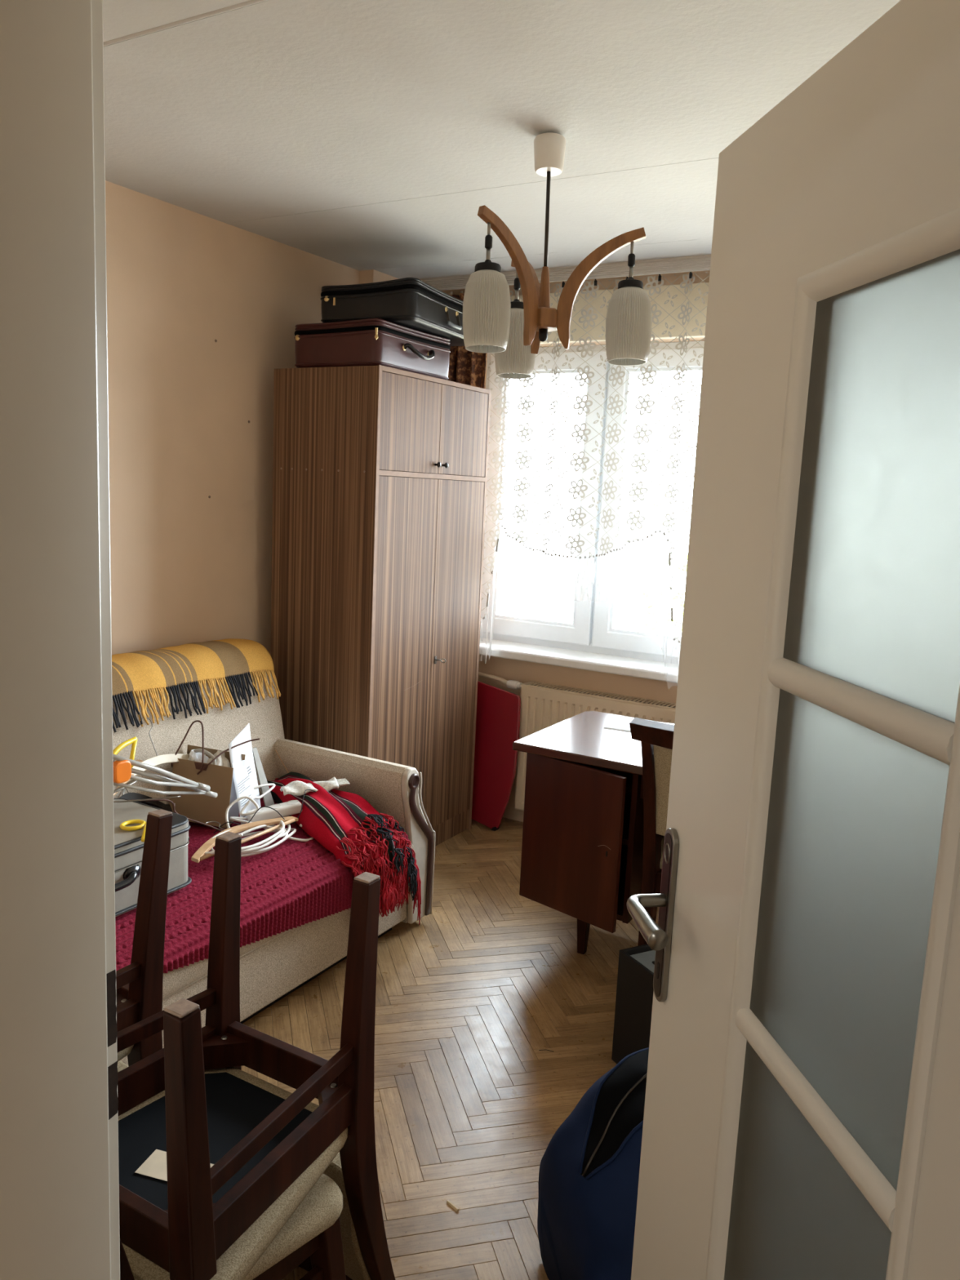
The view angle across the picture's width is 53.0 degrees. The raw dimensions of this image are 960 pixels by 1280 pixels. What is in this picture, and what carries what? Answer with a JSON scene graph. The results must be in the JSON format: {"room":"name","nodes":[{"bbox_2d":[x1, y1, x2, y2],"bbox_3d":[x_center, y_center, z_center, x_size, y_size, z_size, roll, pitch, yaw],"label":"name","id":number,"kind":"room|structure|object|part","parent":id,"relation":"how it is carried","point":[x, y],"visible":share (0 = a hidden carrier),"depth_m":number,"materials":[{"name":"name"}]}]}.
{"room":"bedroom","nodes":[
{"label":"bedroom","id":0,"kind":"room"},
{"bbox_2d":[105,180,359,655],"bbox_3d":[-1.281,-0.251,3.416,0.104,2.590,3.560,8,10,30],"label":"wall","id":1,"kind":"structure","parent":0,"point":[202,311],"depth_m":3.58,"materials":[{"name":"paint"}]},
{"bbox_2d":[359,269,399,284],"bbox_3d":[-0.459,-0.421,4.640,0.088,2.525,0.415,8,10,30],"label":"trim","id":2,"kind":"structure","parent":1,"relation":"attached to","point":[370,276],"depth_m":4.28,"materials":[{"name":"paint"}]},
{"bbox_2d":[241,817,658,1279],"bbox_3d":[0.056,1.173,2.894,3.255,0.060,3.750,8,10,30],"label":"floor","id":3,"kind":"structure","parent":0,"point":[468,1107],"depth_m":2.76,"materials":[{"name":"brown wood"}]},
{"bbox_2d":[115,808,173,1072],"bbox_3d":[-0.866,0.774,1.817,0.470,0.963,0.570,8,10,30],"label":"dining chair","id":4,"kind":"object","parent":3,"relation":"on","point":[139,984],"visible":0.2,"depth_m":1.83,"materials":[{"name":"brown wood"}]},
{"bbox_3d":[-0.902,0.766,1.752,0.470,0.050,0.425,8,6,30],"label":"seat","id":5,"kind":"part","parent":4,"relation":"part of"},
{"bbox_2d":[120,1173,346,1279],"bbox_3d":[-0.537,0.914,1.483,0.456,0.832,0.581,8,10,30],"label":"dining chair","id":6,"kind":"object","parent":3,"relation":"on","point":[313,1229],"visible":0.24,"depth_m":1.54,"materials":[{"name":"fabric"}]},
{"bbox_3d":[-0.501,0.963,1.249,0.042,0.802,0.150,8,10,30],"label":"leg","id":7,"kind":"part","parent":6,"relation":"part of","materials":[{"name":"brown wood"}]},
{"bbox_2d":[116,831,395,1279],"bbox_3d":[-0.426,0.850,1.620,0.470,0.924,0.625,8,10,30],"label":"dining chair","id":8,"kind":"object","parent":6,"relation":"on","point":[192,1100],"visible":0.8,"depth_m":1.59,"materials":[{"name":"brown wood"}]},
{"bbox_2d":[134,1149,214,1181],"bbox_3d":[-0.469,0.825,1.500,0.120,0.001,0.056,5,9,16],"label":"paper label","id":9,"kind":"object","parent":8,"relation":"on","point":[155,1166],"visible":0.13,"depth_m":1.50,"materials":[{"name":"beige paper"}]},
{"bbox_3d":[-0.380,0.660,1.253,0.070,0.430,0.085,8,10,30],"label":"leg","id":10,"kind":"part","parent":8,"relation":"part of","materials":[{"name":"brown wood"}]},
{"bbox_3d":[-0.460,0.797,1.868,0.043,0.891,0.162,8,10,30],"label":"leg","id":11,"kind":"part","parent":8,"relation":"part of","materials":[{"name":"brown wood"}]},
{"bbox_3d":[-0.466,0.847,1.551,0.470,0.050,0.425,8,10,30],"label":"seat","id":12,"kind":"part","parent":8,"relation":"part of","materials":[{"name":"fabric"}]},
{"bbox_3d":[-0.304,1.239,1.924,0.420,0.074,0.066,8,10,30],"label":"rail","id":13,"kind":"part","parent":8,"relation":"part of","materials":[{"name":"brown wood"}]},
{"bbox_3d":[-0.189,0.834,1.712,0.043,0.891,0.162,8,10,30],"label":"leg","id":14,"kind":"part","parent":8,"relation":"part of","materials":[{"name":"brown wood"}]},
{"bbox_3d":[-0.501,0.916,1.547,0.456,0.044,0.395,8,10,30],"label":"seat","id":15,"kind":"part","parent":6,"relation":"part of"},
{"bbox_3d":[-0.254,1.127,1.636,0.068,0.387,0.079,8,10,30],"label":"leg","id":16,"kind":"part","parent":6,"relation":"part of","materials":[{"name":"brown wood"}]},
{"bbox_2d":[112,671,435,1065],"bbox_3d":[-0.973,0.602,2.954,0.902,0.957,1.712,8,10,30],"label":"sofa","id":17,"kind":"object","parent":3,"relation":"on","point":[272,968],"visible":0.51,"depth_m":3.30,"materials":[{"name":"beige fabric"}]},
{"bbox_2d":[131,717,189,775],"bbox_3d":[-1.039,0.341,3.057,0.100,0.179,0.361,7,10,24],"label":"wooden hanger","id":18,"kind":"object","parent":17,"relation":"on","point":[165,758],"visible":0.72,"depth_m":3.06,"materials":[{"name":"beige wood"}]},
{"bbox_2d":[111,638,280,732],"bbox_3d":[-1.212,0.201,3.072,0.310,0.271,1.383,8,10,30],"label":"throw blanket","id":19,"kind":"object","parent":17,"relation":"on","point":[166,668],"visible":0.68,"depth_m":3.27,"materials":[{"name":"yellow fabric"}]},
{"bbox_3d":[-1.221,0.518,3.090,0.320,0.857,1.496,8,10,30],"label":"backrest","id":20,"kind":"part","parent":17,"relation":"part of","materials":[{"name":"beige fabric"}]},
{"bbox_2d":[115,783,409,973],"bbox_3d":[-0.842,0.729,2.885,0.595,0.372,1.382,8,10,30],"label":"blanket","id":21,"kind":"object","parent":17,"relation":"on","point":[291,884],"depth_m":2.86,"materials":[{"name":"fabric"}]},
{"bbox_2d":[122,787,172,812],"bbox_3d":[-1.094,0.532,3.006,0.075,0.201,0.360,6,9,21],"label":"hanger","id":22,"kind":"object","parent":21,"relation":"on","point":[166,806],"visible":0.16,"depth_m":3.13,"materials":[{"name":"black plastic"}]},
{"bbox_2d":[119,787,164,808],"bbox_3d":[-1.097,0.494,2.978,0.123,0.192,0.355,4,9,10],"label":"hanger","id":23,"kind":"object","parent":22,"relation":"on","point":[131,796],"visible":0.28,"depth_m":3.03,"materials":[{"name":"black plastic"}]},
{"bbox_2d":[113,798,191,916],"bbox_3d":[-1.050,0.603,2.551,0.359,0.193,0.521,8,10,30],"label":"suitcase","id":24,"kind":"object","parent":21,"relation":"on","point":[128,845],"visible":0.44,"depth_m":2.60,"materials":[{"name":"metal"}]},
{"bbox_3d":[-0.929,0.621,2.442,0.038,0.029,0.158,8,10,30],"label":"handle","id":25,"kind":"part","parent":24,"relation":"part of","materials":[{"name":"black plastic"}]},
{"bbox_2d":[113,759,142,795],"bbox_3d":[-1.149,0.428,2.822,0.187,0.076,0.439,3,9,1],"label":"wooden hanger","id":26,"kind":"object","parent":24,"relation":"on","point":[139,760],"visible":0.02,"depth_m":2.89,"materials":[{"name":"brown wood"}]},
{"bbox_3d":[-0.902,0.609,2.511,0.014,0.044,0.058,8,10,30],"label":"handle mount","id":27,"kind":"part","parent":24,"relation":"part of","materials":[{"name":"black plastic"}]},
{"bbox_2d":[119,819,146,842],"bbox_3d":[-0.920,0.505,2.553,0.076,0.012,0.154,0,9,-14],"label":"hook","id":28,"kind":"object","parent":24,"relation":"on","point":[122,826],"visible":0.94,"depth_m":2.58,"materials":[{"name":"plastic"}]},
{"bbox_3d":[-0.886,0.507,2.549,0.012,0.011,0.129,0,9,-14],"label":"stem","id":29,"kind":"part","parent":28,"relation":"part of","materials":[{"name":"yellow plastic"}]},
{"bbox_2d":[113,779,181,802],"bbox_3d":[-1.025,0.435,2.747,0.115,0.062,0.311,11,12,43],"label":"wire hanger","id":30,"kind":"object","parent":24,"relation":"on","point":[119,788],"visible":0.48,"depth_m":2.76,"materials":[{"name":"metal"}]},
{"bbox_2d":[113,768,217,798],"bbox_3d":[-0.904,0.403,2.756,0.017,0.217,0.436,7,10,26],"label":"hanger","id":31,"kind":"object","parent":30,"relation":"on","point":[197,791],"visible":0.75,"depth_m":2.74,"materials":[{"name":"plastic"}]},
{"bbox_2d":[113,760,131,783],"bbox_3d":[-0.965,0.353,2.587,0.024,0.060,0.055,8,10,30],"label":"clip","id":32,"kind":"object","parent":31,"relation":"attached to","point":[122,769],"visible":0.82,"depth_m":2.58,"materials":[{"name":"orange plastic"}]},
{"bbox_2d":[112,737,137,768],"bbox_3d":[-0.978,0.326,2.617,0.032,0.092,0.156,5,9,16],"label":"hanger","id":33,"kind":"object","parent":31,"relation":"on","point":[133,740],"visible":0.62,"depth_m":2.66,"materials":[{"name":"plastic"}]},
{"bbox_3d":[-0.986,0.325,2.619,0.017,0.092,0.156,5,9,17],"label":"arm","id":34,"kind":"part","parent":33,"relation":"part of","materials":[{"name":"yellow plastic"}]},
{"bbox_2d":[113,754,210,791],"bbox_3d":[-0.906,0.372,2.709,0.020,0.214,0.400,7,10,27],"label":"hanger","id":35,"kind":"object","parent":31,"relation":"on","point":[188,783],"visible":0.83,"depth_m":2.72,"materials":[{"name":"plastic"}]},
{"bbox_3d":[-1.060,0.540,2.549,0.313,0.068,0.503,8,10,30],"label":"lid","id":36,"kind":"part","parent":24,"relation":"part of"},
{"bbox_3d":[-1.061,0.575,2.554,0.317,0.003,0.507,8,10,30],"label":"metal trim","id":37,"kind":"part","parent":24,"relation":"part of","materials":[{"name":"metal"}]},
{"bbox_2d":[137,799,222,831],"bbox_3d":[-0.930,0.553,2.953,0.393,0.178,0.037,-2,10,-27],"label":"wire hanger","id":38,"kind":"object","parent":21,"relation":"on","point":[167,800],"visible":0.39,"depth_m":2.97,"materials":[{"name":"metal"}]},
{"bbox_2d":[168,720,259,827],"bbox_3d":[-0.876,0.431,3.166,0.271,0.346,0.126,3,9,4],"label":"paper bag","id":39,"kind":"object","parent":21,"relation":"on","point":[202,808],"visible":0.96,"depth_m":3.13,"materials":[{"name":"paper"}]},
{"bbox_3d":[-0.936,0.339,3.120,0.106,0.159,0.041,9,9,5],"label":"cord handle","id":40,"kind":"part","parent":39,"relation":"part of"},
{"bbox_2d":[187,749,208,763],"bbox_3d":[-0.929,0.414,3.170,0.080,0.112,0.085,8,10,30],"label":"packet","id":41,"kind":"object","parent":39,"relation":"in","point":[197,757],"visible":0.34,"depth_m":3.15,"materials":[{"name":"white plastic"}]},
{"bbox_3d":[-0.908,0.497,3.128,0.220,0.224,0.002,3,9,5],"label":"panel","id":42,"kind":"part","parent":39,"relation":"part of","materials":[{"name":"brown paper"}]},
{"bbox_2d":[188,748,216,764],"bbox_3d":[-0.908,0.406,3.152,0.122,0.097,0.024,8,10,30],"label":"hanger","id":43,"kind":"object","parent":39,"relation":"hanging from","point":[197,750],"visible":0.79,"depth_m":3.14,"materials":[{"name":"plastic"}]},
{"bbox_3d":[-0.896,0.473,3.234,0.221,0.239,0.002,3,9,5],"label":"panel","id":44,"kind":"part","parent":39,"relation":"part of","materials":[{"name":"brown paper"}]},
{"bbox_2d":[206,750,230,767],"bbox_3d":[-0.857,0.420,3.166,0.077,0.123,0.066,-5,11,-39],"label":"crumpled paper","id":45,"kind":"object","parent":39,"relation":"in","point":[221,760],"visible":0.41,"depth_m":3.15,"materials":[{"name":"white paper"}]},
{"bbox_3d":[-0.821,0.382,3.155,0.206,0.103,0.036,-4,11,-35],"label":"cord handle","id":46,"kind":"part","parent":39,"relation":"part of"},
{"bbox_2d":[228,723,260,824],"bbox_3d":[-0.782,0.450,3.210,0.064,0.317,0.146,5,9,17],"label":"letter","id":47,"kind":"object","parent":21,"relation":"on","point":[245,779],"visible":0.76,"depth_m":3.21,"materials":[{"name":"white paper"}]},
{"bbox_2d":[191,816,297,862],"bbox_3d":[-0.784,0.597,3.000,0.192,0.018,0.440,7,10,29],"label":"wooden hanger","id":48,"kind":"object","parent":21,"relation":"on","point":[199,855],"visible":0.88,"depth_m":3.01,"materials":[{"name":"brown wood"}]},
{"bbox_2d":[213,789,315,833],"bbox_3d":[-0.668,0.560,3.127,0.391,0.084,0.078,-6,12,-42],"label":"wire","id":49,"kind":"object","parent":48,"relation":"on","point":[306,789],"visible":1,"depth_m":3.12,"materials":[{"name":"plastic"}]},
{"bbox_3d":[-0.736,0.585,3.057,0.283,0.131,0.491,8,10,30],"label":"power strip","id":50,"kind":"part","parent":21,"relation":"part of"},
{"bbox_2d":[252,746,274,806],"bbox_3d":[-0.745,0.485,3.318,0.084,0.225,0.045,8,10,30],"label":"folder","id":51,"kind":"object","parent":21,"relation":"on","point":[268,799],"visible":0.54,"depth_m":3.31,"materials":[{"name":"white paper"}]},
{"bbox_2d":[266,771,421,924],"bbox_3d":[-0.561,0.735,3.312,0.660,0.481,0.371,7,10,27],"label":"blanket","id":52,"kind":"object","parent":21,"relation":"on","point":[345,824],"visible":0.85,"depth_m":3.17,"materials":[{"name":"red fabric"}]},
{"bbox_2d":[280,777,349,795],"bbox_3d":[-0.568,0.499,3.307,0.232,0.043,0.085,-1,10,-23],"label":"packet","id":53,"kind":"object","parent":52,"relation":"on","point":[296,788],"visible":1,"depth_m":3.27,"materials":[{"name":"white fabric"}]},
{"bbox_2d":[162,838,414,998],"bbox_3d":[-0.889,0.753,2.922,0.672,0.165,1.463,8,10,30],"label":"seat cushion","id":54,"kind":"object","parent":17,"relation":"on","point":[178,980],"depth_m":2.53,"materials":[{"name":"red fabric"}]},
{"bbox_3d":[-0.500,0.686,3.571,0.613,0.584,0.188,8,10,30],"label":"armrest","id":55,"kind":"part","parent":17,"relation":"part of","materials":[{"name":"beige fabric"}]},
{"bbox_3d":[-0.211,0.754,3.420,0.012,0.513,0.164,8,10,30],"label":"arm trim","id":56,"kind":"part","parent":17,"relation":"part of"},
{"bbox_2d":[271,364,491,846],"bbox_3d":[-0.401,-0.084,4.123,0.560,2.004,0.822,8,10,30],"label":"wardrobe","id":57,"kind":"object","parent":3,"relation":"on","point":[380,473],"visible":0.88,"depth_m":3.81,"materials":[{"name":"laminate"}]},
{"bbox_3d":[-0.627,-0.043,3.794,0.504,2.002,0.018,8,10,30],"label":"panel","id":58,"kind":"part","parent":57,"relation":"part of","materials":[{"name":"laminate"}]},
{"bbox_2d":[293,318,450,380],"bbox_3d":[-0.402,-1.141,3.827,0.464,0.170,0.524,8,10,30],"label":"suitcase","id":59,"kind":"object","parent":57,"relation":"on","point":[369,341],"visible":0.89,"depth_m":3.64,"materials":[{"name":"brown leather"}]},
{"bbox_3d":[-0.377,-1.117,3.511,0.015,0.042,0.003,8,10,30],"label":"zip pull","id":60,"kind":"part","parent":59,"relation":"part of","materials":[{"name":"gold metal"}]},
{"bbox_2d":[320,277,464,346],"bbox_3d":[-0.288,-1.308,3.880,0.454,0.154,0.636,7,10,24],"label":"suitcase","id":61,"kind":"object","parent":59,"relation":"on","point":[412,303],"visible":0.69,"depth_m":3.62,"materials":[{"name":"black leather"}]},
{"bbox_3d":[-0.097,-1.239,3.800,0.026,0.023,0.117,7,10,24],"label":"handle","id":62,"kind":"part","parent":61,"relation":"part of","materials":[{"name":"grey plastic"}]},
{"bbox_3d":[-0.228,-1.109,3.725,0.056,0.052,0.187,8,10,30],"label":"handle","id":63,"kind":"part","parent":59,"relation":"part of","materials":[{"name":"black plastic"}]},
{"bbox_3d":[-0.314,0.107,3.877,0.017,1.502,0.404,8,10,30],"label":"door","id":64,"kind":"part","parent":57,"relation":"part of","materials":[{"name":"laminate"}]},
{"bbox_3d":[-0.271,-0.832,3.730,0.017,0.355,0.404,8,10,30],"label":"door","id":65,"kind":"part","parent":57,"relation":"part of","materials":[{"name":"laminate"}]},
{"bbox_3d":[-0.391,-0.694,4.039,0.498,0.019,0.784,8,10,30],"label":"rail","id":66,"kind":"part","parent":57,"relation":"part of","materials":[{"name":"laminate"}]},
{"bbox_3d":[-0.378,-1.067,3.983,0.508,0.018,0.784,8,10,30],"label":"panel","id":67,"kind":"part","parent":57,"relation":"part of","materials":[{"name":"laminate"}]},
{"bbox_3d":[-0.170,-0.708,3.892,0.026,0.022,0.022,8,10,30],"label":"knob","id":68,"kind":"part","parent":57,"relation":"part of","materials":[{"name":"black plastic"}]},
{"bbox_3d":[-0.221,-0.131,4.480,0.504,2.002,0.018,8,10,30],"label":"panel","id":69,"kind":"part","parent":57,"relation":"part of","materials":[{"name":"laminate"}]},
{"bbox_3d":[-0.142,-0.715,3.939,0.026,0.022,0.022,8,10,30],"label":"knob","id":70,"kind":"part","parent":57,"relation":"part of","materials":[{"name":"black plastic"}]},
{"bbox_3d":[-0.116,0.064,4.212,0.017,1.502,0.374,8,10,30],"label":"door","id":71,"kind":"part","parent":57,"relation":"part of","materials":[{"name":"laminate"}]},
{"bbox_3d":[-0.073,-0.875,4.065,0.017,0.355,0.374,8,10,30],"label":"door","id":72,"kind":"part","parent":57,"relation":"part of","materials":[{"name":"laminate"}]},
{"bbox_2d":[446,1200,459,1211],"bbox_3d":[-0.060,1.253,2.134,0.007,0.005,0.036,-6,12,-42],"label":"splinter","id":73,"kind":"object","parent":3,"relation":"on","point":[455,1208],"visible":1,"depth_m":2.13,"materials":[{"name":"wood"}]},
{"bbox_2d":[471,680,520,831],"bbox_3d":[0.054,0.548,4.513,0.264,0.686,0.076,8,10,30],"label":"board","id":74,"kind":"object","parent":3,"relation":"on","point":[498,709],"visible":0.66,"depth_m":4.50,"materials":[{"name":"red fabric"}]},
{"bbox_2d":[512,711,663,954],"bbox_3d":[0.708,0.741,3.229,1.104,0.750,0.665,8,10,30],"label":"desk","id":75,"kind":"object","parent":3,"relation":"on","point":[582,845],"visible":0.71,"depth_m":3.13,"materials":[{"name":"brown wood"}]},
{"bbox_3d":[0.293,0.648,3.133,0.388,0.507,0.018,11,12,42],"label":"pedestal door","id":76,"kind":"part","parent":75,"relation":"part of","materials":[{"name":"brown wood"}]},
{"bbox_3d":[0.358,0.985,3.331,0.046,0.205,0.046,8,10,30],"label":"leg","id":77,"kind":"part","parent":75,"relation":"part of","materials":[{"name":"brown wood"}]},
{"bbox_2d":[622,793,631,844],"bbox_3d":[0.451,0.609,3.388,0.349,0.018,0.465,8,10,30],"label":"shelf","id":78,"kind":"object","parent":75,"relation":"attached to","point":[626,840],"depth_m":3.28,"materials":[{"name":"brown wood"}]},
{"bbox_2d":[604,716,674,732],"bbox_3d":[0.618,0.315,3.477,0.297,0.005,0.205,6,10,22],"label":"paper sheet","id":79,"kind":"object","parent":75,"relation":"on","point":[620,723],"visible":0.26,"depth_m":3.50,"materials":[{"name":"paper"}]},
{"bbox_3d":[0.882,0.468,3.103,0.599,0.093,0.445,8,10,30],"label":"drawer","id":80,"kind":"part","parent":75,"relation":"part of","materials":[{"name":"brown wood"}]},
{"bbox_2d":[537,1047,648,1279],"bbox_3d":[0.446,1.066,1.979,0.608,0.464,0.357,-1,10,-22],"label":"bag","id":81,"kind":"object","parent":3,"relation":"on","point":[588,1186],"visible":0.24,"depth_m":1.86,"materials":[{"name":"blue fabric"}]},
{"bbox_2d":[611,943,655,1063],"bbox_3d":[0.584,1.032,2.691,0.360,0.330,0.200,-2,10,-28],"label":"box","id":82,"kind":"object","parent":3,"relation":"on","point":[634,988],"visible":0.19,"depth_m":2.63,"materials":[{"name":"paint"}]},
{"bbox_2d":[629,717,674,946],"bbox_3d":[0.747,0.683,3.047,0.470,0.924,0.625,8,10,30],"label":"dining chair","id":83,"kind":"object","parent":3,"relation":"on","point":[656,738],"visible":0.23,"depth_m":2.90,"materials":[{"name":"brown wood"}]},
{"bbox_3d":[0.509,0.699,2.955,0.043,0.891,0.162,8,10,30],"label":"leg","id":84,"kind":"part","parent":83,"relation":"part of","materials":[{"name":"brown wood"}]},
{"bbox_3d":[0.625,0.294,2.743,0.420,0.074,0.066,8,10,30],"label":"rail","id":85,"kind":"part","parent":83,"relation":"part of","materials":[{"name":"brown wood"}]},
{"bbox_3d":[0.787,0.686,3.116,0.470,0.050,0.425,8,10,30],"label":"seat","id":86,"kind":"part","parent":83,"relation":"part of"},
{"bbox_2d":[102,0,900,279],"bbox_3d":[0.179,-1.393,2.504,3.255,0.122,3.730,8,10,30],"label":"ceiling","id":87,"kind":"structure","parent":0,"point":[358,135],"depth_m":2.42,"materials":[{"name":"paint"}]},
{"bbox_3d":[-0.508,-1.196,1.355,3.155,0.020,1.027,8,10,30],"label":"panel","id":88,"kind":"part","parent":87,"relation":"part of","materials":[{"name":"paint"}]},
{"bbox_3d":[0.574,-1.431,3.182,3.155,0.020,0.805,8,10,30],"label":"panel","id":89,"kind":"part","parent":87,"relation":"part of","materials":[{"name":"paint"}]},
{"bbox_3d":[0.931,-1.509,3.785,3.155,0.020,0.610,8,10,30],"label":"panel","id":90,"kind":"part","parent":87,"relation":"part of","materials":[{"name":"paint"}]},
{"bbox_2d":[462,132,652,378],"bbox_3d":[0.142,-1.045,2.539,0.519,0.629,0.469,11,12,43],"label":"chandelier","id":91,"kind":"object","parent":87,"relation":"hanging from","point":[514,331],"visible":1,"depth_m":2.53,"materials":[{"name":"white glass"}]},
{"bbox_3d":[0.017,-0.835,2.441,0.121,0.190,0.121,5,7,30],"label":"lamp shade","id":92,"kind":"part","parent":91,"relation":"part of","materials":[{"name":"white glass"}]},
{"bbox_3d":[0.021,-0.969,2.427,0.011,0.040,0.011,5,7,30],"label":"drop rod","id":93,"kind":"part","parent":91,"relation":"part of","materials":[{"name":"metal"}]},
{"bbox_3d":[0.023,-1.040,2.420,0.008,0.047,0.008,5,7,30],"label":"drop rod","id":94,"kind":"part","parent":91,"relation":"part of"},
{"bbox_3d":[0.072,-0.934,2.493,0.226,0.313,0.028,-6,12,-43],"label":"arm","id":95,"kind":"part","parent":91,"relation":"part of","materials":[{"name":"brown wood"}]},
{"bbox_3d":[0.104,-0.872,2.826,0.121,0.190,0.121,5,7,30],"label":"lamp shade","id":96,"kind":"part","parent":91,"relation":"part of","materials":[{"name":"white glass"}]},
{"bbox_3d":[0.108,-1.006,2.813,0.011,0.040,0.011,5,7,30],"label":"drop rod","id":97,"kind":"part","parent":91,"relation":"part of","materials":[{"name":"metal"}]},
{"bbox_3d":[0.130,-0.957,2.743,0.019,0.297,0.241,0,9,-17],"label":"arm","id":98,"kind":"part","parent":91,"relation":"part of","materials":[{"name":"brown wood"}]},
{"bbox_3d":[0.180,-1.123,2.581,0.010,0.260,0.010,5,7,30],"label":"stem","id":99,"kind":"part","parent":91,"relation":"part of","materials":[{"name":"metal"}]},
{"bbox_3d":[0.320,-0.934,2.570,0.226,0.313,0.028,4,9,8],"label":"arm","id":100,"kind":"part","parent":91,"relation":"part of","materials":[{"name":"brown wood"}]},
{"bbox_3d":[0.395,-0.836,2.560,0.121,0.190,0.121,5,7,30],"label":"lamp shade","id":101,"kind":"part","parent":91,"relation":"part of","materials":[{"name":"white glass"}]},
{"bbox_3d":[0.399,-0.970,2.546,0.011,0.040,0.011,5,7,30],"label":"drop rod","id":102,"kind":"part","parent":91,"relation":"part of","materials":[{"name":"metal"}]},
{"bbox_3d":[0.401,-1.041,2.539,0.008,0.047,0.008,5,7,30],"label":"drop rod","id":103,"kind":"part","parent":91,"relation":"part of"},
{"bbox_2d":[419,254,711,290],"bbox_3d":[0.986,-1.461,3.742,2.865,0.056,0.122,8,10,30],"label":"rail","id":104,"kind":"object","parent":87,"relation":"attached to","point":[695,263],"visible":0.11,"depth_m":3.92,"materials":[{"name":"plastic"}]},
{"bbox_2d":[447,290,486,388],"bbox_3d":[-0.131,-0.814,4.527,0.338,1.584,0.055,8,10,30],"label":"drape","id":105,"kind":"object","parent":104,"relation":"hanging from","point":[468,367],"visible":0.06,"depth_m":4.42,"materials":[{"name":"brown fabric"}]},
{"bbox_2d":[480,271,709,679],"bbox_3d":[0.459,-0.668,4.115,1.058,1.691,0.082,8,10,31],"label":"curtain","id":106,"kind":"object","parent":104,"relation":"hanging from","point":[660,634],"visible":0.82,"depth_m":4.07,"materials":[{"name":"fabric"}]},
{"bbox_2d":[440,270,710,822],"bbox_3d":[0.994,-0.267,4.188,3.255,2.590,0.270,8,10,30],"label":"wall","id":107,"kind":"structure","parent":0,"point":[523,672],"depth_m":4.37,"materials":[{"name":"paint"}]},
{"bbox_2d":[478,671,675,810],"bbox_3d":[0.595,0.539,4.306,1.512,0.615,0.110,8,10,30],"label":"radiator","id":108,"kind":"object","parent":107,"relation":"attached to","point":[542,706],"visible":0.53,"depth_m":4.36,"materials":[{"name":"metal"}]},
{"bbox_2d":[520,680,675,709],"bbox_3d":[0.736,0.271,4.185,1.211,0.005,0.105,8,10,30],"label":"grille","id":109,"kind":"object","parent":108,"relation":"attached to","point":[531,686],"depth_m":4.28,"materials":[{"name":"metal"}]},
{"bbox_3d":[0.745,0.564,4.269,1.191,0.590,0.012,8,10,30],"label":"panel","id":110,"kind":"part","parent":108,"relation":"part of","materials":[{"name":"metal"}]},
{"bbox_2d":[479,637,677,683],"bbox_3d":[0.992,0.170,4.089,2.600,0.058,0.238,8,10,30],"label":"window sill","id":111,"kind":"structure","parent":107,"relation":"attached to","point":[609,664],"depth_m":4.32,"materials":[{"name":"paint"}]},
{"bbox_2d":[480,341,704,663],"bbox_3d":[1.092,-0.556,4.092,2.500,1.390,0.092,8,10,30],"label":"window","id":112,"kind":"structure","parent":107,"relation":"in","point":[592,629],"depth_m":4.39,"materials":[{"name":"white plastic"}]},
{"bbox_3d":[0.293,-0.665,4.540,0.597,1.325,0.072,8,10,30],"label":"sash","id":113,"kind":"part","parent":112,"relation":"part of","materials":[{"name":"white plastic"}]},
{"bbox_3d":[1.076,-0.559,4.090,1.189,1.325,0.072,8,10,30],"label":"sash","id":114,"kind":"part","parent":112,"relation":"part of","materials":[{"name":"white plastic"}]},
{"bbox_2d":[510,282,709,343],"bbox_3d":[1.051,-1.324,3.841,2.560,0.210,0.035,8,10,30],"label":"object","id":115,"kind":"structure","parent":107,"relation":"attached to","point":[663,297],"depth_m":4.00,"materials":[{"name":"fabric"}]},
{"bbox_3d":[-0.332,0.187,0.880,4.400,2.590,0.128,8,10,30],"label":"wall","id":116,"kind":"structure","parent":0,"visible":0},
{"bbox_2d":[0,0,119,1279],"bbox_3d":[-0.013,0.412,0.700,1.150,2.210,0.170,8,10,30],"label":"trim","id":117,"kind":"structure","parent":116,"relation":"attached to","point":[60,1172],"depth_m":0.88,"materials":[{"name":"paint"}]},
{"bbox_2d":[626,0,959,1279],"bbox_3d":[0.364,0.419,1.002,0.183,2.022,0.914,1,9,-9],"label":"door","id":118,"kind":"structure","parent":116,"relation":"in","point":[802,1117],"depth_m":1.00,"materials":[{"name":"paint"}]},
{"bbox_3d":[0.248,0.394,1.355,0.066,0.031,0.122,1,9,-9],"label":"lever","id":119,"kind":"part","parent":118,"relation":"part of","materials":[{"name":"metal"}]},
{"bbox_3d":[0.273,0.405,1.413,0.009,0.266,0.040,1,9,-9],"label":"lock plate","id":120,"kind":"part","parent":118,"relation":"part of","materials":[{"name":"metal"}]},
{"bbox_3d":[0.339,0.693,1.039,0.005,0.418,0.342,1,9,-9],"label":"pane","id":121,"kind":"part","parent":118,"relation":"part of","materials":[{"name":"grey glass"}]},
{"bbox_3d":[0.359,0.273,0.974,0.005,0.422,0.342,1,9,-9],"label":"pane","id":122,"kind":"part","parent":118,"relation":"part of","materials":[{"name":"grey glass"}]},
{"bbox_3d":[0.378,-0.147,0.908,0.005,0.418,0.342,1,9,-9],"label":"pane","id":123,"kind":"part","parent":118,"relation":"part of","materials":[{"name":"white glass"}]},
{"label":"outside","id":124,"kind":"structure","parent":0,"visible":0},
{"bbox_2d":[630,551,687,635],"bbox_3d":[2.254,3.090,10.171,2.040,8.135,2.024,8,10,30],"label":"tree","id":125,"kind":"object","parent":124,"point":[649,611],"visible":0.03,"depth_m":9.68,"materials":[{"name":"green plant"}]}
]}

